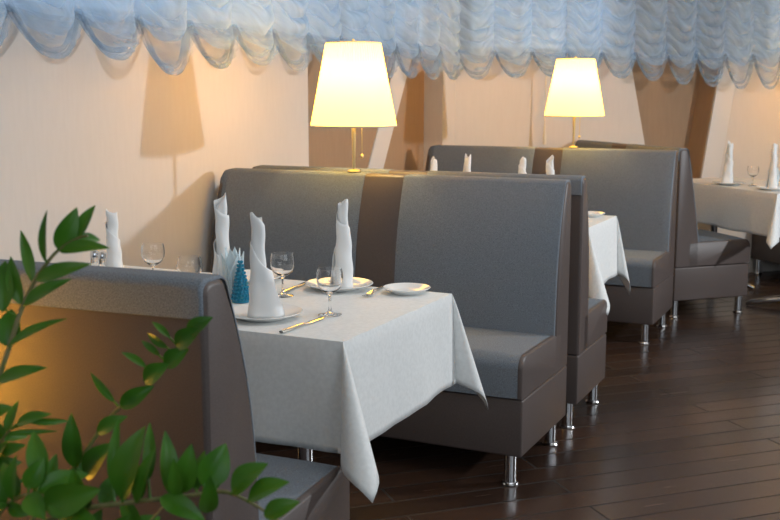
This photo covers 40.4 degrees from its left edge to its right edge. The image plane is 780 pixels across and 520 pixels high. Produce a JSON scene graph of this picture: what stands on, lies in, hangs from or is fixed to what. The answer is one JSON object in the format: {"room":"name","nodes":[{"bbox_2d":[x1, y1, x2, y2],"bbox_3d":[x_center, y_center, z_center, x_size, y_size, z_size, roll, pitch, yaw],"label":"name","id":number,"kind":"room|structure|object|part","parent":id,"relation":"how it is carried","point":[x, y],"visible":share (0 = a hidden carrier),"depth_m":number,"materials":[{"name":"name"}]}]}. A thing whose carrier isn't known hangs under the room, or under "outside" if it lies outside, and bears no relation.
{"room":"restaurant","nodes":[
{"label":"restaurant","id":0,"kind":"room"},
{"bbox_2d":[0,12,308,272],"bbox_3d":[-2.163,-0.345,2.110,0.400,2.700,7.306,4,10,25],"label":"wall","id":1,"kind":"structure","parent":0,"point":[145,129],"depth_m":4.12,"materials":[{"name":"beige paint"}]},
{"bbox_2d":[96,0,306,36],"bbox_3d":[-1.054,-1.200,3.821,0.030,0.640,2.950,4,10,25],"label":"window","id":2,"kind":"structure","parent":1,"relation":"in","point":[121,11],"depth_m":4.27,"materials":[{"name":"blue"}]},
{"bbox_2d":[0,0,460,64],"bbox_3d":[-0.563,-1.117,4.499,0.152,0.675,4.669,4,10,25],"label":"curtain valance","id":3,"kind":"object","parent":1,"relation":"hanging from","point":[360,19],"visible":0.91,"depth_m":4.67,"materials":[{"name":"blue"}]},
{"bbox_2d":[307,40,423,170],"bbox_3d":[-0.274,-0.980,6.168,0.270,2.700,1.734,4,10,25],"label":"wall niche","id":4,"kind":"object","parent":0,"point":[328,147],"visible":0.11,"depth_m":6.38,"materials":[{"name":"beige paint"}]},
{"bbox_2d":[307,0,426,47],"bbox_3d":[-0.138,-1.544,6.016,0.030,0.640,1.690,4,10,25],"label":"window","id":5,"kind":"structure","parent":4,"relation":"attached to","point":[385,1],"depth_m":6.16,"materials":[{"name":"blue"}]},
{"bbox_2d":[367,23,419,168],"bbox_3d":[-0.087,-0.536,6.306,0.007,1.780,1.290,4,10,25],"label":"trim","id":6,"kind":"structure","parent":4,"relation":"attached to","point":[378,155],"depth_m":6.44,"materials":[{"name":"white paint"}]},
{"bbox_2d":[424,7,455,170],"bbox_3d":[0.205,-1.112,7.011,0.400,2.700,0.220,4,10,25],"label":"wall pier","id":7,"kind":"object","parent":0,"point":[439,75],"visible":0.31,"depth_m":6.88,"materials":[{"name":"beige paint"}]},
{"bbox_2d":[456,0,779,144],"bbox_3d":[1.885,-1.351,7.324,3.096,1.085,0.164,-3,9,-19],"label":"curtain valance","id":8,"kind":"object","parent":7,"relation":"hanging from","point":[512,26],"visible":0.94,"depth_m":7.17,"materials":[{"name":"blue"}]},
{"bbox_3d":[1.048,-1.364,7.097,0.009,0.910,0.007,4,10,25],"label":"pull cord","id":9,"kind":"part","parent":8,"relation":"part of","materials":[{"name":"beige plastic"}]},
{"bbox_2d":[255,270,779,519],"bbox_3d":[2.410,0.759,4.108,8.700,0.100,14.500,4,10,25],"label":"floor","id":10,"kind":"structure","parent":0,"point":[684,424],"depth_m":4.02,"materials":[{"name":"brown wood"}]},
{"bbox_2d":[0,205,299,519],"bbox_3d":[-0.430,0.516,1.521,0.606,1.179,0.290,-1,9,-5],"label":"potted plant","id":11,"kind":"object","parent":10,"relation":"on","point":[66,496],"visible":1,"depth_m":1.46,"materials":[{"name":"green plant"}]},
{"bbox_3d":[-0.585,0.387,1.539,0.074,0.297,0.053,-7,12,-40],"label":"stem","id":12,"kind":"part","parent":11,"relation":"part of","materials":[{"name":"green plant"}]},
{"bbox_3d":[-0.526,0.431,1.456,0.136,0.232,0.036,2,9,14],"label":"stem","id":13,"kind":"part","parent":11,"relation":"part of","materials":[{"name":"green plant"}]},
{"bbox_3d":[-0.512,0.249,1.509,0.182,0.573,0.050,-3,9,-18],"label":"stem","id":14,"kind":"part","parent":11,"relation":"part of","materials":[{"name":"green plant"}]},
{"bbox_3d":[-0.446,0.318,1.560,0.319,0.429,0.065,-2,9,-12],"label":"stem","id":15,"kind":"part","parent":11,"relation":"part of","materials":[{"name":"green plant"}]},
{"bbox_3d":[-0.458,0.441,1.513,0.280,0.194,0.022,0,9,-3],"label":"stem","id":16,"kind":"part","parent":11,"relation":"part of","materials":[{"name":"green plant"}]},
{"bbox_3d":[-0.365,0.428,1.431,0.439,0.247,0.147,4,10,25],"label":"stem","id":17,"kind":"part","parent":11,"relation":"part of","materials":[{"name":"green plant"}]},
{"bbox_2d":[0,259,349,519],"bbox_3d":[-0.925,0.444,2.538,1.530,1.008,0.664,3,10,21],"label":"sofa","id":18,"kind":"object","parent":10,"relation":"on","point":[203,402],"visible":0.63,"depth_m":1.99,"materials":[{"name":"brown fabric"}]},
{"bbox_3d":[-1.008,0.326,2.304,1.530,0.693,0.196,3,10,21],"label":"backrest","id":19,"kind":"part","parent":18,"relation":"part of","materials":[{"name":"leather"}]},
{"bbox_2d":[256,453,336,519],"bbox_3d":[-0.907,0.550,2.615,1.512,0.152,0.539,3,10,21],"label":"seat cushion","id":20,"kind":"object","parent":18,"relation":"on","point":[314,484],"depth_m":2.45,"materials":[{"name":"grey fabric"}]},
{"bbox_3d":[-0.199,0.596,2.338,0.016,0.145,0.531,3,10,21],"label":"seat","id":21,"kind":"part","parent":18,"relation":"part of","materials":[{"name":"grey leather"}]},
{"bbox_2d":[297,447,313,461],"bbox_3d":[-0.581,0.474,3.192,1.340,0.744,0.662,4,10,25],"label":"table","id":22,"kind":"object","parent":10,"relation":"on","point":[305,454],"visible":0.08,"depth_m":3.02,"materials":[{"name":"silver metal"}]},
{"bbox_2d":[123,265,487,502],"bbox_3d":[-0.555,0.297,3.116,1.592,0.380,0.937,4,10,25],"label":"tablecloth","id":23,"kind":"object","parent":22,"relation":"on","point":[337,384],"visible":0.48,"depth_m":2.65,"materials":[{"name":"white fabric"}]},
{"bbox_2d":[90,250,99,265],"bbox_3d":[-0.978,0.003,3.520,0.035,0.075,0.035,0,9,1],"label":"salt shaker","id":24,"kind":"object","parent":23,"relation":"on","point":[93,254],"visible":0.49,"depth_m":3.50,"materials":[{"name":"clear glass"}]},
{"bbox_3d":[-0.978,0.014,3.522,0.034,0.052,0.034,-8,12,-41],"label":"glass","id":25,"kind":"part","parent":24,"relation":"part of","materials":[{"name":"white"}]},
{"bbox_2d":[97,251,105,265],"bbox_3d":[-0.945,0.007,3.491,0.035,0.075,0.035,0,9,1],"label":"salt shaker","id":26,"kind":"object","parent":23,"relation":"on","point":[101,256],"visible":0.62,"depth_m":3.48,"materials":[{"name":"clear glass"}]},
{"bbox_3d":[-0.945,0.019,3.493,0.034,0.052,0.034,0,9,3],"label":"glass","id":27,"kind":"part","parent":26,"relation":"part of","materials":[{"name":"white"}]},
{"bbox_2d":[105,209,123,267],"bbox_3d":[-0.896,-0.057,3.438,0.067,0.220,0.062,-7,11,-37],"label":"napkin","id":28,"kind":"object","parent":23,"relation":"on","point":[114,253],"visible":0.82,"depth_m":3.42,"materials":[{"name":"white fabric"}]},
{"bbox_2d":[141,242,164,269],"bbox_3d":[-0.736,0.012,3.296,0.072,0.126,0.072,4,10,25],"label":"wine glass","id":29,"kind":"object","parent":23,"relation":"on","point":[153,253],"visible":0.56,"depth_m":3.27,"materials":[{"name":"white"}]},
{"bbox_2d":[176,255,202,272],"bbox_3d":[-0.651,0.021,3.446,0.085,0.063,0.085,4,10,25],"label":"wine glass","id":30,"kind":"object","parent":23,"relation":"on","point":[186,263],"visible":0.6,"depth_m":3.41,"materials":[{"name":"white"}]},
{"bbox_2d":[212,193,229,275],"bbox_3d":[-0.497,-0.048,3.117,0.064,0.301,0.062,-4,10,-23],"label":"napkin","id":31,"kind":"object","parent":23,"relation":"on","point":[221,241],"visible":0.66,"depth_m":3.10,"materials":[{"name":"white fabric"}]},
{"bbox_2d":[226,280,233,300],"bbox_3d":[-0.452,0.082,3.061,0.072,0.060,0.072,4,10,25],"label":"napkin holder","id":32,"kind":"object","parent":23,"relation":"on","point":[230,285],"visible":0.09,"depth_m":3.03,"materials":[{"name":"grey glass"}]},
{"bbox_2d":[221,253,231,279],"bbox_3d":[-0.467,0.043,3.043,0.041,0.128,0.032,3,9,18],"label":"paper napkin","id":33,"kind":"object","parent":32,"relation":"in","point":[222,257],"visible":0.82,"depth_m":3.03,"materials":[{"name":"white"}]},
{"bbox_2d":[225,247,227,279],"bbox_3d":[-0.468,0.034,3.055,0.014,0.142,0.049,1,9,8],"label":"paper napkin","id":34,"kind":"object","parent":32,"relation":"in","point":[226,255],"visible":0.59,"depth_m":3.04,"materials":[{"name":"white"}]},
{"bbox_2d":[223,249,235,279],"bbox_3d":[-0.454,0.037,3.038,0.049,0.142,0.014,1,9,8],"label":"paper napkin","id":35,"kind":"object","parent":32,"relation":"in","point":[230,259],"visible":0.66,"depth_m":3.03,"materials":[{"name":"white"}]},
{"bbox_2d":[229,254,240,279],"bbox_3d":[-0.441,0.044,3.040,0.032,0.128,0.041,3,9,18],"label":"paper napkin","id":36,"kind":"object","parent":32,"relation":"in","point":[233,268],"visible":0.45,"depth_m":3.03,"materials":[{"name":"white"}]},
{"bbox_2d":[232,247,237,258],"bbox_3d":[-0.450,0.032,3.069,0.049,0.142,0.014,1,9,8],"label":"paper napkin","id":37,"kind":"object","parent":32,"relation":"in","point":[234,251],"visible":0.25,"depth_m":3.06,"materials":[{"name":"white"}]},
{"bbox_2d":[231,260,248,302],"bbox_3d":[-0.424,0.060,3.012,0.061,0.119,0.061,4,10,25],"label":"cone","id":38,"kind":"object","parent":23,"relation":"on","point":[240,292],"visible":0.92,"depth_m":3.00,"materials":[{"name":"teal glass"}]},
{"bbox_2d":[244,269,279,282],"bbox_3d":[-0.441,0.055,3.368,0.208,0.018,0.208,4,10,25],"label":"plate","id":39,"kind":"object","parent":23,"relation":"on","point":[247,271],"visible":0.07,"depth_m":3.41,"materials":[{"name":"white ceramic"}]},
{"bbox_2d":[233,304,302,321],"bbox_3d":[-0.335,0.143,2.808,0.208,0.018,0.208,4,10,25],"label":"plate","id":40,"kind":"object","parent":23,"relation":"on","point":[240,311],"visible":0.56,"depth_m":2.81,"materials":[{"name":"white ceramic"}]},
{"bbox_2d":[248,212,284,317],"bbox_3d":[-0.328,0.011,2.782,0.098,0.277,0.060,0,9,0],"label":"napkin","id":41,"kind":"object","parent":40,"relation":"on","point":[264,300],"visible":1,"depth_m":2.77,"materials":[{"name":"white fabric"}]},
{"bbox_2d":[270,252,294,297],"bbox_3d":[-0.314,0.043,3.099,0.072,0.126,0.072,4,10,25],"label":"wine glass","id":42,"kind":"object","parent":23,"relation":"on","point":[282,264],"visible":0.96,"depth_m":3.07,"materials":[{"name":"white"}]},
{"bbox_2d":[280,281,305,292],"bbox_3d":[-0.288,0.081,3.233,0.016,0.008,0.210,3,9,17],"label":"table knife","id":43,"kind":"object","parent":23,"relation":"on","point":[303,283],"visible":0.67,"depth_m":3.21,"materials":[{"name":"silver metal"}]},
{"bbox_3d":[-0.304,0.089,3.183,0.016,0.008,0.105,3,9,17],"label":"handle","id":44,"kind":"part","parent":43,"relation":"part of","materials":[{"name":"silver metal"}]},
{"bbox_2d":[279,316,324,332],"bbox_3d":[-0.220,0.163,2.709,0.017,0.008,0.210,5,10,27],"label":"table knife","id":45,"kind":"object","parent":23,"relation":"on","point":[323,317],"visible":1,"depth_m":2.68,"materials":[{"name":"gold metal"}]},
{"bbox_3d":[-0.244,0.170,2.663,0.016,0.008,0.105,5,10,27],"label":"handle","id":46,"kind":"part","parent":45,"relation":"part of","materials":[{"name":"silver metal"}]},
{"bbox_3d":[-0.196,0.157,2.755,0.016,0.002,0.105,5,10,27],"label":"blade","id":47,"kind":"part","parent":45,"relation":"part of","materials":[{"name":"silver metal"}]},
{"bbox_2d":[316,266,342,316],"bbox_3d":[-0.161,0.085,2.832,0.072,0.126,0.072,4,10,25],"label":"wine glass","id":48,"kind":"object","parent":23,"relation":"on","point":[329,279],"visible":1,"depth_m":2.80,"materials":[{"name":"white"}]},
{"bbox_2d":[305,277,372,291],"bbox_3d":[-0.155,0.077,3.227,0.208,0.018,0.208,4,10,25],"label":"plate","id":49,"kind":"object","parent":23,"relation":"on","point":[358,283],"visible":0.52,"depth_m":3.23,"materials":[{"name":"white ceramic"}]},
{"bbox_2d":[332,199,352,288],"bbox_3d":[-0.143,-0.052,3.201,0.058,0.271,0.070,-5,10,-31],"label":"napkin","id":50,"kind":"object","parent":49,"relation":"on","point":[342,254],"visible":0.84,"depth_m":3.18,"materials":[{"name":"white fabric"}]},
{"bbox_2d":[362,286,382,296],"bbox_3d":[-0.045,0.090,3.160,0.023,0.013,0.198,2,9,15],"label":"fork","id":51,"kind":"object","parent":23,"relation":"on","point":[370,293],"visible":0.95,"depth_m":3.12,"materials":[{"name":"silver metal"}]},
{"bbox_3d":[-0.040,0.087,3.180,0.023,0.013,0.156,2,9,15],"label":"handle","id":52,"kind":"part","parent":51,"relation":"part of","materials":[{"name":"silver metal"}]},
{"bbox_2d":[383,283,430,294],"bbox_3d":[0.050,0.089,3.156,0.142,0.018,0.142,4,10,25],"label":"plate","id":53,"kind":"object","parent":23,"relation":"on","point":[395,288],"visible":1,"depth_m":3.18,"materials":[{"name":"white ceramic"}]},
{"bbox_2d":[211,168,570,486],"bbox_3d":[-0.129,0.191,4.113,1.530,1.021,0.558,4,10,25],"label":"sofa","id":54,"kind":"object","parent":10,"relation":"on","point":[500,246],"visible":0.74,"depth_m":4.00,"materials":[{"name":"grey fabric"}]},
{"bbox_2d":[310,39,396,172],"bbox_3d":[-0.147,-0.620,4.268,0.352,0.532,0.352,4,10,25],"label":"table lamp","id":55,"kind":"object","parent":54,"relation":"on","point":[353,90],"visible":1,"depth_m":4.14,"materials":[{"name":"white fabric"}]},
{"bbox_3d":[-0.147,-0.866,4.229,0.224,0.006,0.224,4,10,25],"label":"shade trim","id":56,"kind":"part","parent":55,"relation":"part of","materials":[{"name":"beige"}]},
{"bbox_3d":[-0.147,-0.513,4.284,0.026,0.295,0.026,4,10,25],"label":"stem","id":57,"kind":"part","parent":55,"relation":"part of","materials":[{"name":"gold metal"}]},
{"bbox_3d":[-0.147,-0.542,4.280,0.352,0.006,0.352,4,10,25],"label":"shade trim","id":58,"kind":"part","parent":55,"relation":"part of","materials":[{"name":"beige"}]},
{"bbox_3d":[-0.147,-0.704,4.254,0.348,0.328,0.348,4,10,25],"label":"lamp shade","id":59,"kind":"part","parent":55,"relation":"part of","materials":[{"name":"fabric"}]},
{"bbox_3d":[-0.046,0.011,4.260,1.530,0.702,0.165,4,10,25],"label":"backrest","id":60,"kind":"part","parent":54,"relation":"part of","materials":[{"name":"grey leather"}]},
{"bbox_2d":[445,327,550,398],"bbox_3d":[-0.156,0.314,4.087,1.512,0.154,0.453,4,10,25],"label":"seat cushion","id":61,"kind":"object","parent":54,"relation":"on","point":[511,362],"depth_m":3.66,"materials":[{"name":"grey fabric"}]},
{"bbox_3d":[0.417,0.723,3.668,0.062,0.108,0.062,4,10,25],"label":"leg","id":62,"kind":"part","parent":54,"relation":"part of","materials":[{"name":"silver metal"}]},
{"bbox_3d":[0.533,0.368,3.766,0.016,0.147,0.446,4,10,25],"label":"seat","id":63,"kind":"part","parent":54,"relation":"part of","materials":[{"name":"grey leather"}]},
{"bbox_3d":[0.618,0.657,4.085,0.062,0.108,0.062,4,10,25],"label":"leg","id":64,"kind":"part","parent":54,"relation":"part of","materials":[{"name":"silver metal"}]},
{"bbox_2d":[253,165,606,428],"bbox_3d":[0.155,0.099,4.700,1.530,1.021,0.469,4,10,25],"label":"sofa","id":65,"kind":"object","parent":10,"relation":"on","point":[587,317],"visible":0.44,"depth_m":4.24,"materials":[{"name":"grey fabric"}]},
{"bbox_3d":[0.086,-0.031,4.533,1.530,0.702,0.139,4,10,25],"label":"backrest","id":66,"kind":"part","parent":65,"relation":"part of","materials":[{"name":"grey leather"}]},
{"bbox_3d":[0.718,0.625,4.292,0.062,0.108,0.052,4,10,25],"label":"leg","id":67,"kind":"part","parent":65,"relation":"part of","materials":[{"name":"silver metal"}]},
{"bbox_3d":[0.887,0.570,4.642,0.062,0.108,0.052,4,10,25],"label":"leg","id":68,"kind":"part","parent":65,"relation":"part of","materials":[{"name":"silver metal"}]},
{"bbox_2d":[588,298,601,308],"bbox_3d":[0.170,0.209,4.760,1.512,0.154,0.380,4,10,25],"label":"seat cushion","id":69,"kind":"object","parent":65,"relation":"on","point":[593,303],"depth_m":4.48,"materials":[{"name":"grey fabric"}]},
{"bbox_3d":[0.856,0.263,4.433,0.016,0.147,0.375,4,10,25],"label":"seat","id":70,"kind":"part","parent":65,"relation":"part of","materials":[{"name":"grey leather"}]},
{"bbox_2d":[425,145,677,343],"bbox_3d":[0.835,-0.134,6.187,1.530,1.021,0.558,4,10,25],"label":"sofa","id":71,"kind":"object","parent":10,"relation":"on","point":[638,187],"visible":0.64,"depth_m":6.03,"materials":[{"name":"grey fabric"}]},
{"bbox_3d":[0.917,-0.313,6.334,1.530,0.702,0.165,4,10,25],"label":"backrest","id":72,"kind":"part","parent":71,"relation":"part of","materials":[{"name":"grey leather"}]},
{"bbox_2d":[544,56,604,147],"bbox_3d":[1.083,-0.925,6.216,0.352,0.532,0.352,4,10,25],"label":"table lamp","id":73,"kind":"object","parent":71,"relation":"on","point":[574,92],"visible":1,"depth_m":6.08,"materials":[{"name":"white fabric"}]},
{"bbox_3d":[1.083,-0.818,6.233,0.026,0.295,0.026,4,10,25],"label":"stem","id":74,"kind":"part","parent":73,"relation":"part of","materials":[{"name":"gold metal"}]},
{"bbox_3d":[1.083,-1.009,6.203,0.348,0.328,0.348,4,10,25],"label":"lamp shade","id":75,"kind":"part","parent":73,"relation":"part of","materials":[{"name":"fabric"}]},
{"bbox_3d":[1.083,-0.847,6.228,0.352,0.006,0.352,4,10,25],"label":"shade trim","id":76,"kind":"part","parent":73,"relation":"part of","materials":[{"name":"beige"}]},
{"bbox_3d":[1.083,-1.171,6.177,0.224,0.006,0.224,4,10,25],"label":"shade trim","id":77,"kind":"part","parent":73,"relation":"part of","materials":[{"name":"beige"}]},
{"bbox_2d":[605,249,664,286],"bbox_3d":[0.808,-0.010,6.161,1.512,0.154,0.453,4,10,25],"label":"seat cushion","id":78,"kind":"object","parent":71,"relation":"on","point":[645,267],"depth_m":5.70,"materials":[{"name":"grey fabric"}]},
{"bbox_3d":[1.380,0.398,5.742,0.062,0.108,0.062,4,10,25],"label":"leg","id":79,"kind":"part","parent":71,"relation":"part of","materials":[{"name":"silver metal"}]},
{"bbox_3d":[1.497,0.043,5.840,0.016,0.147,0.446,4,10,25],"label":"seat","id":80,"kind":"part","parent":71,"relation":"part of","materials":[{"name":"grey leather"}]},
{"bbox_3d":[1.582,0.333,6.159,0.062,0.108,0.062,4,10,25],"label":"leg","id":81,"kind":"part","parent":71,"relation":"part of","materials":[{"name":"silver metal"}]},
{"bbox_2d":[575,140,749,317],"bbox_3d":[1.745,-0.254,6.960,0.552,1.021,1.250,-3,9,-19],"label":"sofa","id":82,"kind":"object","parent":10,"relation":"on","point":[707,264],"visible":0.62,"depth_m":6.39,"materials":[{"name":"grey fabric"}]},
{"bbox_3d":[1.567,-0.397,6.873,0.163,0.702,1.250,-3,9,-19],"label":"backrest","id":83,"kind":"part","parent":82,"relation":"part of","materials":[{"name":"grey leather"}]},
{"bbox_3d":[1.721,0.292,6.417,0.061,0.108,0.062,-3,9,-19],"label":"leg","id":84,"kind":"part","parent":82,"relation":"part of","materials":[{"name":"silver metal"}]},
{"bbox_3d":[1.997,-0.048,6.420,0.442,0.147,0.016,-3,9,-19],"label":"seat","id":85,"kind":"part","parent":82,"relation":"part of","materials":[{"name":"grey leather"}]},
{"bbox_2d":[698,229,742,241],"bbox_3d":[1.793,-0.142,7.000,0.448,0.154,1.232,-3,9,-19],"label":"seat cushion","id":86,"kind":"object","parent":82,"relation":"on","point":[703,235],"depth_m":6.52,"materials":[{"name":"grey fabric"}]},
{"bbox_3d":[2.158,0.269,6.570,0.061,0.108,0.062,-3,9,-19],"label":"leg","id":87,"kind":"part","parent":82,"relation":"part of","materials":[{"name":"silver metal"}]},
{"bbox_2d":[710,225,779,304],"bbox_3d":[2.397,-0.121,6.999,0.576,0.744,1.261,-3,9,-19],"label":"table","id":88,"kind":"object","parent":10,"relation":"on","point":[769,299],"visible":0.21,"depth_m":6.74,"materials":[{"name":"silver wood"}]},
{"bbox_2d":[693,177,779,248],"bbox_3d":[2.382,-0.307,6.921,0.838,0.361,1.367,-3,9,-19],"label":"tablecloth","id":89,"kind":"object","parent":88,"relation":"on","point":[742,207],"visible":0.72,"depth_m":6.66,"materials":[{"name":"white fabric"}]},
{"bbox_2d":[712,181,745,185],"bbox_3d":[2.212,-0.501,6.922,0.208,0.018,0.208,4,10,25],"label":"plate","id":90,"kind":"object","parent":89,"relation":"on","point":[716,182],"visible":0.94,"depth_m":6.87,"materials":[{"name":"white ceramic"}]},
{"bbox_2d":[720,140,732,182],"bbox_3d":[2.199,-0.637,6.903,0.086,0.284,0.059,0,9,3],"label":"napkin","id":91,"kind":"object","parent":90,"relation":"on","point":[727,177],"visible":0.98,"depth_m":6.89,"materials":[{"name":"white fabric"}]},
{"bbox_2d":[747,166,758,185],"bbox_3d":[2.343,-0.543,6.844,0.072,0.126,0.072,4,10,25],"label":"wine glass","id":92,"kind":"object","parent":89,"relation":"on","point":[752,171],"visible":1,"depth_m":6.82,"materials":[{"name":"clear glass"}]},
{"bbox_2d":[756,186,779,190],"bbox_3d":[2.368,-0.442,6.546,0.208,0.018,0.208,4,10,25],"label":"plate","id":93,"kind":"object","parent":89,"relation":"on","point":[760,187],"visible":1,"depth_m":6.49,"materials":[{"name":"white ceramic"}]},
{"bbox_2d":[766,143,777,187],"bbox_3d":[2.387,-0.587,6.596,0.062,0.279,0.064,-4,10,-22],"label":"napkin","id":94,"kind":"object","parent":93,"relation":"on","point":[772,172],"visible":0.99,"depth_m":6.58,"materials":[{"name":"white fabric"}]},
{"bbox_2d":[751,234,779,273],"bbox_3d":[3.184,-0.333,7.462,0.558,1.021,1.250,-3,9,-19],"label":"sofa","id":95,"kind":"object","parent":10,"relation":"on","point":[760,250],"visible":0.59,"depth_m":7.89,"materials":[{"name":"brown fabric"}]},
{"bbox_3d":[2.773,0.048,7.981,0.062,0.108,0.062,-3,9,-19],"label":"leg","id":96,"kind":"part","parent":95,"relation":"part of","materials":[{"name":"silver metal"}]},
{"bbox_3d":[0.395,0.150,5.266,1.291,0.744,0.506,4,10,25],"label":"table","id":97,"kind":"object","parent":10,"relation":"on","visible":0},
{"bbox_2d":[588,215,629,314],"bbox_3d":[0.410,-0.020,5.196,1.528,0.396,0.743,4,10,25],"label":"tablecloth","id":98,"kind":"object","parent":97,"relation":"on","point":[607,260],"visible":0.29,"depth_m":4.94,"materials":[{"name":"white fabric"}]},
{"bbox_2d":[430,156,436,170],"bbox_3d":[0.219,-0.385,5.356,0.058,0.275,0.057,2,9,13],"label":"napkin","id":99,"kind":"object","parent":98,"relation":"on","point":[433,167],"visible":0.13,"depth_m":5.33,"materials":[{"name":"white fabric"}]},
{"bbox_2d":[463,154,470,171],"bbox_3d":[0.370,-0.353,5.044,0.056,0.307,0.058,5,10,28],"label":"napkin","id":100,"kind":"object","parent":98,"relation":"on","point":[467,161],"visible":0.18,"depth_m":5.02,"materials":[{"name":"white fabric"}]},
{"bbox_2d":[518,157,526,173],"bbox_3d":[0.641,-0.361,5.160,0.066,0.287,0.061,9,12,43],"label":"napkin","id":101,"kind":"object","parent":98,"relation":"on","point":[522,165],"visible":0.16,"depth_m":5.13,"materials":[{"name":"white fabric"}]},
{"bbox_2d":[546,155,554,174],"bbox_3d":[0.733,-0.327,4.871,0.066,0.310,0.063,-5,10,-30],"label":"napkin","id":102,"kind":"object","parent":98,"relation":"on","point":[550,170],"visible":0.08,"depth_m":4.84,"materials":[{"name":"white fabric"}]},
{"bbox_2d":[588,211,604,216],"bbox_3d":[0.971,-0.221,5.132,0.142,0.018,0.142,4,10,25],"label":"plate","id":103,"kind":"object","parent":98,"relation":"on","point":[590,213],"visible":0.65,"depth_m":5.13,"materials":[{"name":"white ceramic"}]},
{"bbox_2d":[455,4,779,271],"bbox_3d":[3.195,-1.298,8.199,6.000,2.700,0.400,-3,9,-19],"label":"wall","id":104,"kind":"structure","parent":0,"point":[499,102],"depth_m":7.37,"materials":[{"name":"beige paint"}]},
{"bbox_2d":[467,0,614,52],"bbox_3d":[1.032,-1.718,7.128,1.100,0.640,0.030,-3,9,-19],"label":"window","id":105,"kind":"structure","parent":104,"relation":"in","point":[550,36],"depth_m":7.17,"materials":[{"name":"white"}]},
{"bbox_2d":[697,2,747,230],"bbox_3d":[2.433,-1.222,7.712,0.564,2.700,0.018,-3,9,-19],"label":"trim","id":106,"kind":"structure","parent":104,"relation":"attached to","point":[727,73],"depth_m":7.72,"materials":[{"name":"white paint"}]},
{"bbox_2d":[628,3,708,148],"bbox_3d":[1.855,-1.258,7.940,1.500,2.700,0.400,-3,9,-19],"label":"wall","id":107,"kind":"structure","parent":0,"point":[666,93],"depth_m":7.81,"materials":[{"name":"beige paint"}]},
{"bbox_2d":[688,13,724,177],"bbox_3d":[2.333,-1.234,7.792,0.440,2.700,0.201,-3,9,-19],"label":"trim","id":108,"kind":"structure","parent":107,"relation":"attached to","point":[706,87],"depth_m":7.80,"materials":[{"name":"brown paint"}]}
]}

